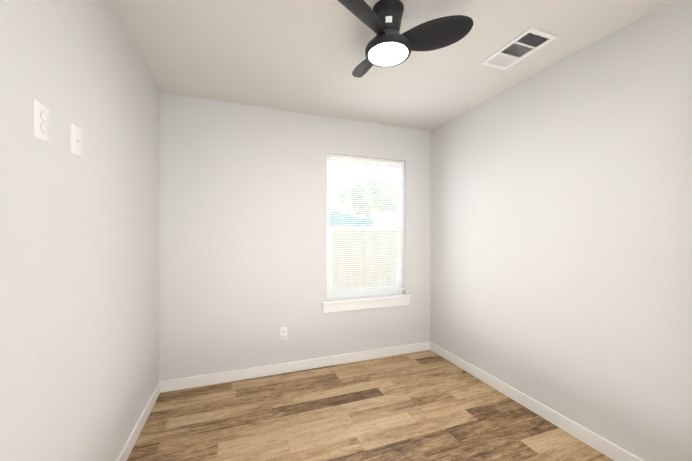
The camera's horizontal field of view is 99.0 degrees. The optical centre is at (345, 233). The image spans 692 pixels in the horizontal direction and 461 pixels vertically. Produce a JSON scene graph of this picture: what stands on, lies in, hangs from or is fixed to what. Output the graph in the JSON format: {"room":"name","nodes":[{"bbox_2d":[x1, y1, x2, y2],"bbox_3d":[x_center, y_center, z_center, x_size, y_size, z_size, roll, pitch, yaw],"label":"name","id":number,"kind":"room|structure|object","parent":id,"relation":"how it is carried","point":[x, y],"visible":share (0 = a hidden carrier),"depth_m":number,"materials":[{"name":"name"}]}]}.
{"room":"empty bedroom","nodes":[
{"label":"empty bedroom","id":0,"kind":"room"},
{"bbox_2d":[0,0,158,460],"bbox_3d":[-1.066,0.070,0.952,0.140,2.440,3.315,0,0,-20],"label":"wall","id":1,"kind":"structure","parent":0,"point":[79,308],"depth_m":1.17,"materials":[{"name":"paint"}]},
{"bbox_2d":[33,99,49,142],"bbox_3d":[-0.991,-0.363,0.966,0.009,0.120,0.080,0,0,-20],"label":"electrical outlet","id":2,"kind":"object","parent":1,"relation":"attached to","point":[41,121],"visible":1,"depth_m":0.96,"materials":[{"name":"white plastic"}]},
{"bbox_2d":[71,123,81,157],"bbox_3d":[-1.068,-0.367,1.172,0.006,0.117,0.080,0,0,-20],"label":"cable wall plate","id":3,"kind":"object","parent":1,"relation":"attached to","point":[76,140],"visible":1,"depth_m":1.16,"materials":[{"name":"white plastic"}]},
{"bbox_2d":[116,381,163,460],"bbox_3d":[-0.993,1.244,0.975,0.017,0.092,3.035,0,0,-20],"label":"baseboard","id":4,"kind":"structure","parent":1,"relation":"attached to","point":[133,437],"depth_m":1.91,"materials":[{"name":"white wood"}]},
{"bbox_2d":[159,93,429,380],"bbox_3d":[-0.313,0.075,2.916,2.620,2.440,0.140,0,0,-20],"label":"wall","id":5,"kind":"structure","parent":0,"point":[242,234],"depth_m":2.67,"materials":[{"name":"paint"}]},
{"bbox_2d":[280,327,286,339],"bbox_3d":[-0.579,0.930,2.738,0.072,0.117,0.008,0,0,-20],"label":"outlet","id":6,"kind":"object","parent":5,"relation":"attached to","point":[283,333],"visible":1,"depth_m":2.73,"materials":[{"name":"white plastic"}]},
{"bbox_2d":[164,342,427,391],"bbox_3d":[-0.291,1.249,2.837,2.550,0.092,0.017,0,0,-20],"label":"baseboard","id":7,"kind":"structure","parent":5,"relation":"attached to","point":[235,375],"depth_m":2.73,"materials":[{"name":"white wood"}]},
{"bbox_2d":[322,158,411,312],"bbox_3d":[0.212,-0.005,3.086,0.992,1.556,0.176,0,0,-20],"label":"window unit","id":8,"kind":"structure","parent":5,"relation":"in","point":[398,258],"depth_m":3.09,"materials":[{"name":"white plastic"}]},
{"bbox_2d":[327,154,403,294],"bbox_3d":[0.219,-0.086,3.068,0.880,1.393,0.040,0,0,-20],"label":"window blind","id":9,"kind":"object","parent":8,"relation":"attached to","point":[351,159],"visible":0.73,"depth_m":3.06,"materials":[{"name":"white plastic"}]},
{"bbox_2d":[127,350,612,460],"bbox_3d":[0.231,1.341,1.421,2.900,0.100,3.315,0,0,-20],"label":"floor","id":10,"kind":"structure","parent":0,"point":[428,405],"depth_m":2.03,"materials":[{"name":"brown wood"}]},
{"bbox_2d":[108,0,672,130],"bbox_3d":[0.231,-1.199,1.428,2.900,0.100,3.315,0,0,-20],"label":"ceiling","id":11,"kind":"structure","parent":0,"point":[305,56],"depth_m":1.86,"materials":[{"name":"paint"}]},
{"bbox_2d":[338,0,472,77],"bbox_3d":[0.178,-1.032,1.600,0.726,0.233,0.642,0,0,-20],"label":"fan","id":12,"kind":"object","parent":11,"relation":"attached to","point":[389,45],"visible":1,"depth_m":1.46,"materials":[{"name":"black plastic"}]},
{"bbox_2d":[480,27,557,69],"bbox_3d":[1.067,-1.143,1.851,0.220,0.009,0.363,0,0,-20],"label":"ceiling vent","id":13,"kind":"object","parent":11,"relation":"in","point":[525,43],"visible":1,"depth_m":1.83,"materials":[{"name":"white metal"}]},
{"bbox_2d":[430,0,691,460],"bbox_3d":[1.527,0.072,1.897,0.140,2.440,3.315,0,0,-20],"label":"wall","id":14,"kind":"structure","parent":0,"point":[561,237],"depth_m":1.82,"materials":[{"name":"paint"}]},
{"bbox_2d":[428,341,643,460],"bbox_3d":[1.454,1.246,1.867,0.017,0.092,3.035,0,0,-20],"label":"baseboard","id":15,"kind":"structure","parent":14,"relation":"attached to","point":[607,448],"depth_m":2.05,"materials":[{"name":"white wood"}]},
{"label":"outside","id":16,"kind":"structure","parent":0,"visible":0},
{"bbox_3d":[-5.549,1.748,20.760,45.000,0.100,36.985,0,0,-20],"label":"ground","id":17,"kind":"structure","parent":16,"visible":0},
{"bbox_2d":[328,212,372,225],"bbox_3d":[-1.326,0.362,10.633,3.400,2.612,3.576,0,0,-20],"label":"shed","id":18,"kind":"object","parent":17,"relation":"on","point":[335,221],"depth_m":9.38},
{"bbox_2d":[332,231,394,289],"bbox_3d":[-0.158,0.759,7.446,18.013,1.800,0.150,0,0,-20],"label":"fence","id":19,"kind":"object","parent":17,"relation":"on","point":[365,260],"depth_m":7.60,"materials":[{"name":"beige wood"}]},
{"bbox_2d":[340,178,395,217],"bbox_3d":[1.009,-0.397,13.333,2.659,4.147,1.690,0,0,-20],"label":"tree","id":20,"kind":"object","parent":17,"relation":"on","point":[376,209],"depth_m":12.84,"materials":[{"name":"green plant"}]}
]}

